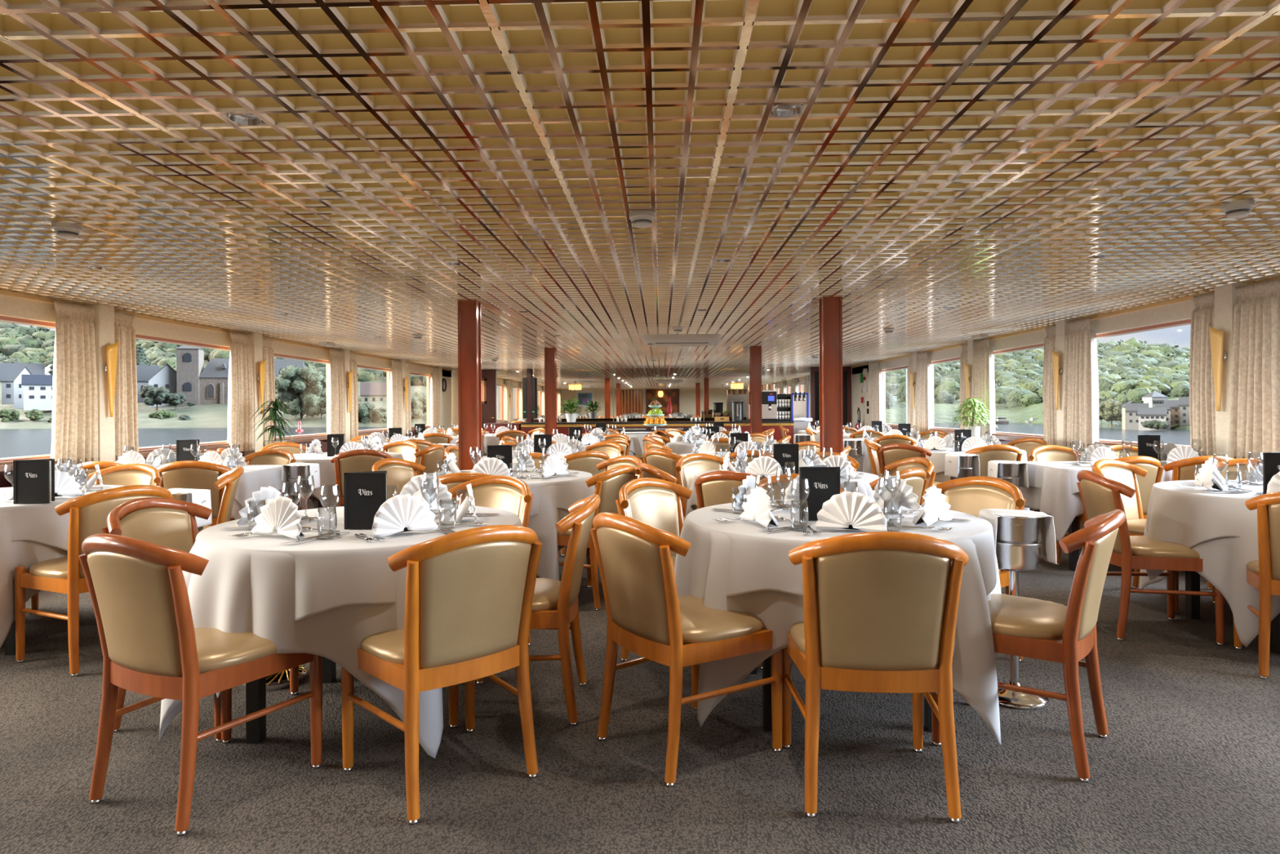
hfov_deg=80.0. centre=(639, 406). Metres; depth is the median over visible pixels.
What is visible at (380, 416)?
tree
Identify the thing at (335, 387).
curtain
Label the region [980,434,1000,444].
napkin
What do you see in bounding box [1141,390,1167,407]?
house
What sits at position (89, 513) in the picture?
dining chair
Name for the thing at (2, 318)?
window
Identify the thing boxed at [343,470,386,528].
menu
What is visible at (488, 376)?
door
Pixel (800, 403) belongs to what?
tap tower
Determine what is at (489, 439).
tablecloth
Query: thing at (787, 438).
dining chair
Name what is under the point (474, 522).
fork
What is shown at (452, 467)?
napkin
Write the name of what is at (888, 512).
wine glass
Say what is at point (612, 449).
dining chair
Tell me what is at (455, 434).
dining chair
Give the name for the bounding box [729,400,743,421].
urn
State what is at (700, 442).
napkin
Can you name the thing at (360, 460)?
dining chair
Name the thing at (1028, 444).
dining chair
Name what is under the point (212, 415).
terrain
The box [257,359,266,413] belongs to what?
wall sconce
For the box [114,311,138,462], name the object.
curtain
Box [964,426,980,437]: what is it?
pot
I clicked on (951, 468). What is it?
napkin
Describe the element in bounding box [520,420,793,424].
countertop
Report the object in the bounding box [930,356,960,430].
window
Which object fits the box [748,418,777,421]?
drip tray
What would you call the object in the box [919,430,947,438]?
dining chair
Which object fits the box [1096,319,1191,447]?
window
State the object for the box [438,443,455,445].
napkin
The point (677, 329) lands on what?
smoke detector
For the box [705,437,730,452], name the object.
dining chair
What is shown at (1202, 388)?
curtain
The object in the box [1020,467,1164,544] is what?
undercloth
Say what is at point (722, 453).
tablecloth
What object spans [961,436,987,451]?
napkin
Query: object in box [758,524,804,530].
knife
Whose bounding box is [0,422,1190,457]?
river water
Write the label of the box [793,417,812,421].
towel
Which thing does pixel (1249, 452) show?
wine glass
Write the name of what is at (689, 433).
napkin
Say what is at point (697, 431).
napkin
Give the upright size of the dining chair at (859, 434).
0.845 m
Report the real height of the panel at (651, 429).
0.700 m
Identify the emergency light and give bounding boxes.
[319,342,334,346]
[971,333,988,338]
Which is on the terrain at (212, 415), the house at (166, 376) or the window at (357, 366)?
the house at (166, 376)
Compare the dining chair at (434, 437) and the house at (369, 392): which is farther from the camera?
the house at (369, 392)
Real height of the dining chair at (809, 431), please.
0.845 m
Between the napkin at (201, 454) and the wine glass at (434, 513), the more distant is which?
the napkin at (201, 454)
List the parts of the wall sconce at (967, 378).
lamp shade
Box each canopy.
[0,321,426,386]
[885,337,1190,408]
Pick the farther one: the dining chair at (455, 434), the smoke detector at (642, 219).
the dining chair at (455, 434)
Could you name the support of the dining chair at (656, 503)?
on the floor at (1188, 762)
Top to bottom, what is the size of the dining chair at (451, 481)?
0.845 m
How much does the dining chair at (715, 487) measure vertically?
0.845 m
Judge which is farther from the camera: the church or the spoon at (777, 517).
the church
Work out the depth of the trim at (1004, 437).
9.36 m
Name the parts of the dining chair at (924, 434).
backrest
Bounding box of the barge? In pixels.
[995,417,1008,424]
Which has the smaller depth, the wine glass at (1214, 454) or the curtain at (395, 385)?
the wine glass at (1214, 454)
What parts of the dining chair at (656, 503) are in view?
leg, backrest, rail, seat, leg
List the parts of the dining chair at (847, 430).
backrest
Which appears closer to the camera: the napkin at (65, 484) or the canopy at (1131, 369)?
the napkin at (65, 484)
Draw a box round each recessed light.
[88,266,105,269]
[228,113,261,125]
[446,262,461,265]
[715,259,730,262]
[772,104,802,116]
[1088,255,1105,258]
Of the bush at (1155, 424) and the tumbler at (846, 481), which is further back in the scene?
the bush at (1155, 424)
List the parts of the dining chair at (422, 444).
rail, backrest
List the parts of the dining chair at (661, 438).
backrest, rail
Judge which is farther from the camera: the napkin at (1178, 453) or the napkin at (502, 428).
the napkin at (502, 428)
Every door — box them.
[481,369,495,430]
[810,366,852,430]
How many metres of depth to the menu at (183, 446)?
6.05 m
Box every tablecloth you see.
[0,484,123,551]
[152,464,290,507]
[187,504,523,697]
[293,452,403,507]
[359,442,435,452]
[386,435,458,445]
[410,468,595,516]
[457,433,530,454]
[567,435,642,454]
[622,431,685,453]
[665,440,763,454]
[675,434,706,441]
[675,499,996,693]
[680,451,773,457]
[690,468,879,509]
[798,430,858,441]
[843,433,885,439]
[851,437,927,459]
[920,446,1026,473]
[1022,461,1173,494]
[1146,480,1262,579]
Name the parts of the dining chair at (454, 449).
rail, backrest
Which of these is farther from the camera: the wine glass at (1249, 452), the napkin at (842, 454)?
the napkin at (842, 454)
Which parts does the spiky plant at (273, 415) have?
stem, pot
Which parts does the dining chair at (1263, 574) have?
leg, seat, rail, leg, backrest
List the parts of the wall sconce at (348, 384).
lamp shade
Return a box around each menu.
[13,458,54,504]
[176,439,199,461]
[327,433,344,456]
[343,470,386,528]
[388,427,401,439]
[414,423,425,437]
[487,444,512,476]
[533,434,551,453]
[568,426,582,442]
[595,422,606,434]
[706,426,719,439]
[713,422,724,427]
[729,432,747,453]
[773,443,799,474]
[799,465,839,520]
[871,421,882,432]
[897,423,911,436]
[954,429,971,450]
[1137,434,1160,462]
[1262,451,1279,494]
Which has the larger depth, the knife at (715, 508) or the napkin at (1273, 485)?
the napkin at (1273, 485)
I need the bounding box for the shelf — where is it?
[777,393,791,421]
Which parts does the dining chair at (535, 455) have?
rail, backrest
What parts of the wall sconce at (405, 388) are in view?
lamp shade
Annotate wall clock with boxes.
[442,377,446,391]
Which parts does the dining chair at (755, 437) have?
backrest, rail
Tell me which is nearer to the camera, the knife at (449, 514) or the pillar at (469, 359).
the knife at (449, 514)
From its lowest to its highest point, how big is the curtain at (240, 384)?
1.351 m
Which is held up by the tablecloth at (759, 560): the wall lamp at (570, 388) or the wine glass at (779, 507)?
the wine glass at (779, 507)
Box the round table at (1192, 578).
[1185,570,1279,653]
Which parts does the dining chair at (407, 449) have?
rail, backrest, leg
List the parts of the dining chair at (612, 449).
backrest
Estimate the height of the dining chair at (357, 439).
0.845 m
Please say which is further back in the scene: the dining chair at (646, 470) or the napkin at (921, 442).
the napkin at (921, 442)
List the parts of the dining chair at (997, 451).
rail, backrest, leg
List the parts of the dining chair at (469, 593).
leg, seat, leg, rail, leg, backrest, leg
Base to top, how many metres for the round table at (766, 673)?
0.738 m
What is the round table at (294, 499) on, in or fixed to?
on the floor at (1188, 762)
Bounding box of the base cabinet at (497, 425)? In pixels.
[483,422,520,433]
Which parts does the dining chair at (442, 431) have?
rail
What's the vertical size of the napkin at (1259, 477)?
0.144 m
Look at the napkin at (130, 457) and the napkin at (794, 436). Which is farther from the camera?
the napkin at (794, 436)
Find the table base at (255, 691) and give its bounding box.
[245,656,464,744]
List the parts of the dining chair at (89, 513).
leg, seat, leg, rail, backrest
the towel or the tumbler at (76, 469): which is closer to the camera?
the tumbler at (76, 469)
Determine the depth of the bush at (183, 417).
262.38 m
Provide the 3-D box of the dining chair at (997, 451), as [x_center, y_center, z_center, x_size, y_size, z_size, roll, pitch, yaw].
[3.213,0.758,7.089,0.540,0.845,0.601,0,0,2]
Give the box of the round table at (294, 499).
[290,495,324,508]
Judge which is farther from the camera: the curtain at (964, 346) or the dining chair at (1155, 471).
the curtain at (964, 346)
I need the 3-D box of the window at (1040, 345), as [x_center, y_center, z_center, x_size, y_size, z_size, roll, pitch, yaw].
[4.762,-0.186,9.364,0.045,1.115,2.200,0,0,2]
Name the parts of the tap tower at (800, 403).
chrome panel, blue frame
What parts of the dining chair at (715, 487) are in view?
leg, backrest, rail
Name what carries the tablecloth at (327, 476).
on the undercloth at (312, 497)
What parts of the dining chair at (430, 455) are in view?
leg, rail, backrest, leg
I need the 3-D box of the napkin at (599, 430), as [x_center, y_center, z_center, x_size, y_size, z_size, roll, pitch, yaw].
[-0.622,0.383,11.392,0.252,0.144,0.110,0,0,28]
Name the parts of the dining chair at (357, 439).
backrest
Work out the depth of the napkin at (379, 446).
7.46 m
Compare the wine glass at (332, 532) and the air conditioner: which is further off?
the air conditioner
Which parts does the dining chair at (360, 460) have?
leg, rail, backrest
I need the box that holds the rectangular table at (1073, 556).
[1034,509,1079,570]
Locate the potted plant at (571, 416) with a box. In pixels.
[557,397,582,422]
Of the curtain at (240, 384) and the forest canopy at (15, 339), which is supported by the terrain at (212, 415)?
the forest canopy at (15, 339)
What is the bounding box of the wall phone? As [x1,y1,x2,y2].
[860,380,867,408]
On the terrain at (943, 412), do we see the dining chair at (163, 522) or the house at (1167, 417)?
the house at (1167, 417)
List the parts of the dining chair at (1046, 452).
backrest, rail, leg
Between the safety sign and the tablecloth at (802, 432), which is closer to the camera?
the tablecloth at (802, 432)
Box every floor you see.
[0,497,1279,853]
[239,665,306,691]
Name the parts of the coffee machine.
control panel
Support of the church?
on the terrain at (212, 415)
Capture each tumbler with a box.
[72,474,87,494]
[75,469,88,486]
[247,499,265,530]
[316,506,337,539]
[436,459,447,476]
[438,498,456,528]
[456,489,471,514]
[731,487,746,513]
[769,481,784,506]
[790,499,808,531]
[843,480,857,492]
[883,499,902,531]
[1225,471,1241,493]
[1235,463,1250,483]
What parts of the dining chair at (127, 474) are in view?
leg, rail, backrest, leg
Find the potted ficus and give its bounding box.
[948,397,996,437]
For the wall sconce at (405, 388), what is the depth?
14.15 m
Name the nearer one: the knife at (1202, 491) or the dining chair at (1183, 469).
the knife at (1202, 491)
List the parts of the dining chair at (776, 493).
backrest, rail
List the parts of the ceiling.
panel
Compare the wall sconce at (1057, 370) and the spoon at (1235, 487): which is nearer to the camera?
the spoon at (1235, 487)
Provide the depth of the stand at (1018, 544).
3.04 m
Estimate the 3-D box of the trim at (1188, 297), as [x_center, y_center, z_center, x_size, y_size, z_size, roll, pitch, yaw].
[4.626,-0.909,8.102,0.020,0.033,19.050,0,0,2]
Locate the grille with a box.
[657,342,706,346]
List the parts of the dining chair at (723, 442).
rail, backrest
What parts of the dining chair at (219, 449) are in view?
rail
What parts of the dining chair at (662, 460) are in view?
backrest, rail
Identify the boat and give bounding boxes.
[1024,417,1038,422]
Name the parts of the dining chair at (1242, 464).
leg, backrest, rail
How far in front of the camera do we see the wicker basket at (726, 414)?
15.21 m
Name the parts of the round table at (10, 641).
leg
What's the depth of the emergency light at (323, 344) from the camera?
10.32 m
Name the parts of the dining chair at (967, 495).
rail, backrest, leg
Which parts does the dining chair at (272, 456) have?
rail, backrest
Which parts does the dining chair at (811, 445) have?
rail, backrest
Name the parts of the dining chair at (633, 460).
leg, rail, backrest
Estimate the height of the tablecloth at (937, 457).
0.488 m
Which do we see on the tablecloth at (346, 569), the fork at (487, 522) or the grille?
the fork at (487, 522)
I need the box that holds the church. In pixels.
[174,345,305,407]
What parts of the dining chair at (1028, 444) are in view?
rail, backrest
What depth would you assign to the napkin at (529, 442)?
7.39 m
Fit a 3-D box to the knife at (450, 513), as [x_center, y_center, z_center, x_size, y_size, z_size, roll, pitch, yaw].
[-0.697,0.454,3.228,0.210,0.006,0.016,0,0,-3]
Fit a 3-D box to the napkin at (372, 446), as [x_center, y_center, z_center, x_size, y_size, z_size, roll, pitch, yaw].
[-2.817,0.396,7.812,0.252,0.144,0.110,0,0,32]
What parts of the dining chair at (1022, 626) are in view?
leg, seat, leg, rail, leg, backrest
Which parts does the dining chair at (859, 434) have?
backrest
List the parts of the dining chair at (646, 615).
leg, backrest, rail, leg, leg, seat, leg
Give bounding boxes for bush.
[0,408,20,422]
[24,408,44,420]
[148,409,177,418]
[177,414,190,420]
[186,401,195,406]
[1142,419,1168,429]
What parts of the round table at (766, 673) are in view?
leg, leg, leg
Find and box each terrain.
[0,346,426,428]
[885,396,1190,430]
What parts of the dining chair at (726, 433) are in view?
rail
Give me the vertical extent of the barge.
2.200 m
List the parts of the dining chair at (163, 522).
leg, backrest, rail, leg, leg, leg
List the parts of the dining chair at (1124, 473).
backrest, rail, seat, leg, leg, leg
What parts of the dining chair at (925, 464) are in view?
rail, backrest, leg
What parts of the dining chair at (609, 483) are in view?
seat, leg, rail, backrest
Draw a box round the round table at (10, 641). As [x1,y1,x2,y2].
[4,618,96,655]
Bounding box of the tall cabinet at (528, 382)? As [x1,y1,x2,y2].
[522,368,535,422]
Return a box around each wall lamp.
[567,383,582,390]
[728,382,744,389]
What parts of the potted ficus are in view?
stem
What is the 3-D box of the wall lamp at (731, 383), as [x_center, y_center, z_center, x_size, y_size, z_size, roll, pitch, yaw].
[2.246,-0.490,17.622,0.360,0.157,0.108,0,0,2]
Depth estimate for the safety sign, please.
16.50 m
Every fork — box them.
[227,532,252,536]
[235,529,276,537]
[354,533,376,541]
[359,533,386,540]
[437,505,460,512]
[439,521,488,524]
[440,522,489,525]
[712,517,740,519]
[715,517,755,521]
[802,526,810,533]
[807,525,821,533]
[894,525,950,530]
[897,524,952,528]
[902,507,922,512]
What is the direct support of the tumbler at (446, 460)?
on the tablecloth at (572, 489)
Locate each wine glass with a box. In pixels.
[4,463,13,500]
[57,457,72,473]
[66,459,83,478]
[230,444,239,466]
[281,481,301,504]
[296,475,315,519]
[320,484,340,535]
[420,477,439,524]
[422,471,439,514]
[516,449,527,478]
[520,445,530,471]
[755,474,772,494]
[775,466,791,508]
[791,478,809,526]
[840,466,849,488]
[877,476,897,525]
[883,470,900,514]
[1071,440,1082,465]
[1212,453,1228,488]
[1247,452,1262,484]
[1256,457,1262,493]
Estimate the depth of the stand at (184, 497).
4.07 m
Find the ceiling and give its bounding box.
[0,0,1279,369]
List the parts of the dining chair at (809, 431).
backrest, rail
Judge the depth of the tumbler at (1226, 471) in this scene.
3.87 m
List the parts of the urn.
sight glass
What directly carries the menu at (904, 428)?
on the tablecloth at (864, 445)
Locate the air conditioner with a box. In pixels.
[642,333,721,346]
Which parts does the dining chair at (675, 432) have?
backrest, rail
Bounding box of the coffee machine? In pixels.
[746,384,777,421]
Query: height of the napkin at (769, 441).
0.144 m
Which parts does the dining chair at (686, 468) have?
leg, backrest, rail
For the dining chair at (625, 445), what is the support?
on the floor at (1188, 762)
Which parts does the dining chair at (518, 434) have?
rail, backrest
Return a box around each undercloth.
[0,511,67,648]
[159,540,443,758]
[230,470,288,519]
[290,456,397,508]
[481,435,528,455]
[528,484,569,580]
[628,450,635,455]
[667,444,764,454]
[674,521,1001,745]
[685,478,867,515]
[855,444,915,473]
[926,455,1029,510]
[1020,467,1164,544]
[1138,499,1279,647]
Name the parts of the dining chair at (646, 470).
backrest, rail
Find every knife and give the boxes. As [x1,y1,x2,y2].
[222,527,253,529]
[225,526,253,528]
[280,533,331,543]
[284,533,336,544]
[436,527,451,533]
[437,524,456,533]
[448,514,497,515]
[449,513,500,514]
[710,508,742,513]
[715,508,744,511]
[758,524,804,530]
[765,524,806,532]
[777,500,791,506]
[913,515,969,521]
[1199,490,1239,491]
[1201,491,1248,493]
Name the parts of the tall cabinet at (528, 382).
mahogany post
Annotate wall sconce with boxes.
[103,341,119,417]
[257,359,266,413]
[346,369,352,412]
[403,376,408,411]
[909,369,915,408]
[964,362,971,408]
[1051,348,1062,409]
[1208,325,1227,411]
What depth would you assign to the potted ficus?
9.91 m
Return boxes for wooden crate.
[714,416,728,421]
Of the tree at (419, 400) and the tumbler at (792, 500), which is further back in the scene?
the tree at (419, 400)
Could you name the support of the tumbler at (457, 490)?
on the tablecloth at (346, 569)
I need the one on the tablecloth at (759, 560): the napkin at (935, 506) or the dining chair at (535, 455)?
the napkin at (935, 506)
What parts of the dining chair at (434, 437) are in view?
rail, backrest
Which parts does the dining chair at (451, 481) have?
backrest, rail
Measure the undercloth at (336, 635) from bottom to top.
0.677 m
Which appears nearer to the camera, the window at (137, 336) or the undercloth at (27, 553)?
the undercloth at (27, 553)
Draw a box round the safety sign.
[860,368,866,382]
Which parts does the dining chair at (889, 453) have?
leg, backrest, rail, leg, seat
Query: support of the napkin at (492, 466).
on the tablecloth at (572, 489)
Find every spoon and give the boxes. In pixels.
[299,516,316,524]
[301,526,340,532]
[525,474,542,476]
[770,506,791,511]
[773,515,806,524]
[885,515,904,521]
[1227,486,1253,491]
[1228,482,1248,486]
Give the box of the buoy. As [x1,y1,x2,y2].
[295,421,303,431]
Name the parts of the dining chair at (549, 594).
leg, leg, seat, leg, rail, leg, backrest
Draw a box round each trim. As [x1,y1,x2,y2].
[0,288,452,371]
[0,426,431,471]
[495,366,810,424]
[851,276,1279,368]
[882,424,1262,459]
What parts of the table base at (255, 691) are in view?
leg, leg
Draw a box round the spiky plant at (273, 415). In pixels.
[248,398,304,447]
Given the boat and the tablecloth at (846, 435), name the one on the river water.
the boat
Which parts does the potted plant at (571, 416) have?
pot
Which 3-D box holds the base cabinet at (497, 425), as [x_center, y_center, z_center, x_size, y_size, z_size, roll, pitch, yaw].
[-2.738,0.761,15.430,0.720,0.870,0.620,0,0,2]
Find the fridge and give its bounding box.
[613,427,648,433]
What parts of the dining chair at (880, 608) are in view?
leg, seat, leg, rail, backrest, leg, leg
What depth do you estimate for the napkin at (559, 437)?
8.98 m
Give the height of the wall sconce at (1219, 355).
0.660 m
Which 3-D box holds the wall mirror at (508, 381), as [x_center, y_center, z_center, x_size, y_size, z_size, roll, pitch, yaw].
[-2.996,0.168,17.832,0.708,2.100,0.012,0,0,2]
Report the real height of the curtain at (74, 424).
1.351 m
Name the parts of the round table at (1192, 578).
leg, leg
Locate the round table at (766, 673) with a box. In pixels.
[749,656,932,732]
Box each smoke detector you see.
[50,222,82,239]
[412,333,422,339]
[490,357,497,361]
[629,209,655,228]
[672,326,683,332]
[811,354,818,358]
[883,327,894,333]
[1220,199,1255,218]
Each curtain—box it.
[50,301,97,464]
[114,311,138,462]
[226,331,254,451]
[262,337,275,447]
[326,349,345,441]
[349,351,358,439]
[388,360,402,435]
[405,362,411,433]
[429,366,439,429]
[870,361,883,426]
[907,354,913,426]
[915,351,932,432]
[960,342,968,429]
[972,338,995,437]
[1042,324,1057,445]
[1062,317,1098,451]
[1189,291,1216,456]
[1228,278,1279,459]
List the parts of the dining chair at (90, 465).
backrest, rail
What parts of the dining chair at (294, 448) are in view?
rail, backrest, leg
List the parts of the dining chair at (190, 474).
backrest, rail, leg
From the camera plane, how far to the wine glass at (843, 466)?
3.39 m
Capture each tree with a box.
[48,350,53,374]
[136,343,150,364]
[138,384,170,409]
[164,392,186,409]
[275,363,326,419]
[303,377,326,418]
[358,402,375,422]
[372,407,386,422]
[411,391,426,418]
[1098,398,1123,426]
[1122,397,1128,404]
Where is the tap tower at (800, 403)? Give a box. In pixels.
[791,391,809,435]
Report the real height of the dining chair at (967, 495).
0.845 m
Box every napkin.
[54,462,88,485]
[54,470,82,497]
[80,463,104,490]
[115,451,146,464]
[146,448,176,466]
[168,488,212,527]
[197,450,203,461]
[198,450,222,465]
[220,447,246,466]
[236,485,280,526]
[250,495,304,539]
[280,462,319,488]
[306,439,323,453]
[338,441,363,453]
[360,438,376,449]
[368,431,386,443]
[372,493,438,538]
[375,440,382,451]
[389,433,406,443]
[399,475,453,510]
[417,432,425,439]
[422,428,436,435]
[426,426,439,432]
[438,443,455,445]
[440,452,461,474]
[446,427,453,436]
[449,483,478,522]
[471,457,510,475]
[494,426,508,435]
[511,449,535,471]
[515,439,533,452]
[541,454,568,477]
[546,442,572,456]
[551,433,569,444]
[556,451,569,473]
[565,439,586,453]
[581,433,596,444]
[590,431,604,442]
[591,427,604,433]
[681,430,693,441]
[684,431,693,444]
[688,425,702,435]
[691,426,697,435]
[691,439,705,453]
[697,440,715,456]
[710,431,728,439]
[719,426,726,431]
[721,453,736,471]
[733,441,758,452]
[733,449,748,471]
[733,475,757,509]
[739,486,778,528]
[744,431,752,442]
[745,455,782,478]
[763,438,778,453]
[783,475,799,504]
[793,434,810,443]
[798,448,822,466]
[814,491,887,532]
[820,454,856,477]
[840,451,848,461]
[843,439,862,454]
[858,425,872,431]
[862,428,871,439]
[873,474,920,510]
[882,424,892,433]
[885,429,902,435]
[911,427,919,438]
[912,485,953,527]
[915,434,923,447]
[922,435,946,450]
[942,433,954,447]
[944,453,979,477]
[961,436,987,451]
[978,508,1056,564]
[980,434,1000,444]
[987,460,1028,488]
[1080,443,1115,461]
[1089,446,1118,466]
[1160,443,1177,461]
[1166,445,1199,463]
[1193,462,1226,491]
[1205,457,1228,484]
[1248,460,1262,482]
[1266,471,1279,493]
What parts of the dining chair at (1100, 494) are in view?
leg, backrest, rail, leg, seat, leg, leg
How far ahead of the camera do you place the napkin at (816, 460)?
5.39 m
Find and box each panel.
[649,427,669,431]
[672,427,684,431]
[686,426,706,434]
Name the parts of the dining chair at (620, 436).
backrest, rail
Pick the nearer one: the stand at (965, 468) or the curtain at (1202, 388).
the curtain at (1202, 388)
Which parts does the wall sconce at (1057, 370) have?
lamp shade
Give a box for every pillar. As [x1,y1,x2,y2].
[457,299,481,470]
[544,347,556,436]
[749,346,762,433]
[818,296,843,453]
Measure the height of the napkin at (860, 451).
0.202 m
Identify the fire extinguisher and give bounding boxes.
[855,407,862,430]
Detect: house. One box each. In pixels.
[0,362,44,404]
[13,365,32,408]
[21,374,53,410]
[44,364,52,374]
[136,364,159,402]
[146,363,177,407]
[360,382,386,401]
[1120,400,1136,429]
[1124,403,1148,430]
[1137,407,1167,430]
[1141,390,1167,407]
[1154,404,1171,429]
[1164,400,1179,425]
[1178,396,1190,426]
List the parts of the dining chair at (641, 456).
seat, rail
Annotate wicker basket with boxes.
[714,412,721,416]
[721,412,729,416]
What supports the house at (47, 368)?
on the terrain at (212, 415)
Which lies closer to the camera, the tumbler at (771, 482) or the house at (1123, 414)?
the tumbler at (771, 482)
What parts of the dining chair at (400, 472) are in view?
backrest, rail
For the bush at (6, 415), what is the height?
5.190 m
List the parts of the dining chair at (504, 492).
leg, rail, backrest, leg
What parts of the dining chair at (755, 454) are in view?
backrest, rail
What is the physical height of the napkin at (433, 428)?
0.144 m
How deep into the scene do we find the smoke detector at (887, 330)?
8.84 m
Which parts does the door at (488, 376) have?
pane, pane frame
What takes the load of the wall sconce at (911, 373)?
attached to the wall at (1226, 297)
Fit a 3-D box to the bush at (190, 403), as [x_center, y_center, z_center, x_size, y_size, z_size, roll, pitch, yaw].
[-167.743,-1.094,285.212,2.948,2.026,3.059,0,0,2]
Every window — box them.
[0,315,55,462]
[135,334,230,449]
[274,353,328,438]
[356,364,390,431]
[409,372,431,427]
[881,365,907,425]
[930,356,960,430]
[993,343,1044,437]
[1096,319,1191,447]
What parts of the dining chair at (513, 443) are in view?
rail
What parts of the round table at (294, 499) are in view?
leg, leg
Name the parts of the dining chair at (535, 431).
backrest, rail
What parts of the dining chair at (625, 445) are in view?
rail, backrest, leg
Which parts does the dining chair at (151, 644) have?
leg, backrest, rail, leg, leg, seat, leg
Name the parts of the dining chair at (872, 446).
rail, leg, backrest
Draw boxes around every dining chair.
[14,484,174,676]
[31,463,162,609]
[76,461,123,484]
[78,533,322,835]
[101,497,298,742]
[156,460,234,526]
[198,466,244,533]
[200,449,221,454]
[217,448,235,465]
[244,448,296,498]
[259,442,318,509]
[329,448,392,506]
[341,524,542,824]
[349,434,389,444]
[371,457,425,499]
[379,440,420,463]
[404,439,434,475]
[413,444,444,475]
[415,432,453,463]
[434,471,493,504]
[437,429,447,434]
[444,445,458,471]
[448,475,533,645]
[448,493,600,728]
[451,427,484,456]
[453,427,458,435]
[481,430,485,446]
[496,430,527,444]
[498,441,519,451]
[501,435,520,443]
[526,452,559,560]
[528,427,545,439]
[536,464,637,610]
[538,429,545,434]
[560,450,609,555]
[582,431,607,437]
[585,441,625,458]
[586,455,642,587]
[590,511,782,786]
[591,438,629,455]
[604,433,631,452]
[608,428,620,435]
[615,477,692,661]
[634,430,657,462]
[639,462,686,521]
[642,436,664,446]
[643,443,672,457]
[643,448,682,484]
[646,433,669,446]
[657,430,674,444]
[664,427,685,442]
[674,453,733,516]
[694,470,764,508]
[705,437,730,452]
[719,431,730,437]
[720,449,773,469]
[749,432,770,444]
[756,473,847,669]
[762,428,774,438]
[777,435,791,443]
[779,425,789,438]
[782,531,968,823]
[793,440,819,452]
[804,427,817,441]
[815,451,859,471]
[843,426,857,433]
[843,445,851,455]
[848,430,884,438]
[863,438,882,477]
[869,467,928,505]
[872,434,916,473]
[879,443,940,485]
[884,457,936,503]
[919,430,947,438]
[931,509,1125,782]
[934,475,1025,662]
[964,444,1022,476]
[1005,437,1048,461]
[1027,444,1082,554]
[1055,455,1164,576]
[1076,470,1225,645]
[1092,458,1215,613]
[1108,444,1137,457]
[1163,455,1233,480]
[1207,458,1262,605]
[1233,491,1279,679]
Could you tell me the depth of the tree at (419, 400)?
260.21 m
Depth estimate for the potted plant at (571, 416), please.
15.25 m
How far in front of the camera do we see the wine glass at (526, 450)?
4.90 m
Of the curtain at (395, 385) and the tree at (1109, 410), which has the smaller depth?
the curtain at (395, 385)
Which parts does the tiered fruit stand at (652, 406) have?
tier dish, tier dish, tier dish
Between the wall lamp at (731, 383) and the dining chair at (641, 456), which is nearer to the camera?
the dining chair at (641, 456)
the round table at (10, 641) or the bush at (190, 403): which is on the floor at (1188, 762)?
the round table at (10, 641)
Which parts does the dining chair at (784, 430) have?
backrest, rail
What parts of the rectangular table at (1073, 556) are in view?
leg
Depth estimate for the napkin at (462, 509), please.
3.03 m
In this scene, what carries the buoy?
on the river water
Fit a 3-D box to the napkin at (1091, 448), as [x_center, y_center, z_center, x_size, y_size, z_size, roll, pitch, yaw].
[3.588,0.358,5.952,0.252,0.144,0.110,0,0,17]
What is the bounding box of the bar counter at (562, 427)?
[520,420,793,444]
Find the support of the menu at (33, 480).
on the tablecloth at (41, 523)
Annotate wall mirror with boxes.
[496,368,526,422]
[531,368,613,424]
[613,367,703,424]
[703,366,809,423]
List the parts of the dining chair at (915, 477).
rail, backrest, leg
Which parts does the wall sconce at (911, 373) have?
lamp shade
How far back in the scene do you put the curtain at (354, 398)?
11.91 m
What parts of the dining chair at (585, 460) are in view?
leg, backrest, rail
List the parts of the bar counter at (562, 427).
door, door, door, door, door, door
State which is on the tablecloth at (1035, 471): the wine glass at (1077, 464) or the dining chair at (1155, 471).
the wine glass at (1077, 464)
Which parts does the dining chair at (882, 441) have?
leg, rail, backrest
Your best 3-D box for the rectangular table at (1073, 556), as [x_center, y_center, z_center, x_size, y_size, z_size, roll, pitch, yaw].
[3.662,0.809,5.753,1.280,0.738,0.680,0,0,2]
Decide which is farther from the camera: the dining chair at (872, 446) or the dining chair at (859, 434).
the dining chair at (859, 434)
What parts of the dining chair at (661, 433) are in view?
backrest, rail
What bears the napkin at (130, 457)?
on the tablecloth at (249, 481)
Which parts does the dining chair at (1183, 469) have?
leg, backrest, rail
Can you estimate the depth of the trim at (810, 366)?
17.76 m
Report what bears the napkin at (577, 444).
on the tablecloth
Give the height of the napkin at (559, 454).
0.144 m
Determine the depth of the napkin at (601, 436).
9.68 m
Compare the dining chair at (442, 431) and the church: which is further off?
the church
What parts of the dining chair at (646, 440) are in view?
backrest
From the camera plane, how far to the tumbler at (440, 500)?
2.88 m
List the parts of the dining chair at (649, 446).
rail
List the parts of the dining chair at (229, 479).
seat, leg, rail, backrest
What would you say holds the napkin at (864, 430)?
on the tablecloth at (864, 445)
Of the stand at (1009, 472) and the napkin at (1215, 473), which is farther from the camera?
the stand at (1009, 472)
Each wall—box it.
[0,288,451,465]
[0,431,414,497]
[451,368,852,427]
[851,283,1246,458]
[891,428,1167,461]
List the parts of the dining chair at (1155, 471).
leg, rail, backrest, leg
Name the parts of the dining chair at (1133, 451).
rail, backrest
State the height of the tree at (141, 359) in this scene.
15.573 m
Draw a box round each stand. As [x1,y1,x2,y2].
[171,493,205,531]
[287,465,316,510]
[642,405,667,432]
[795,435,808,443]
[844,440,859,457]
[948,455,973,479]
[990,462,1022,489]
[994,514,1049,710]

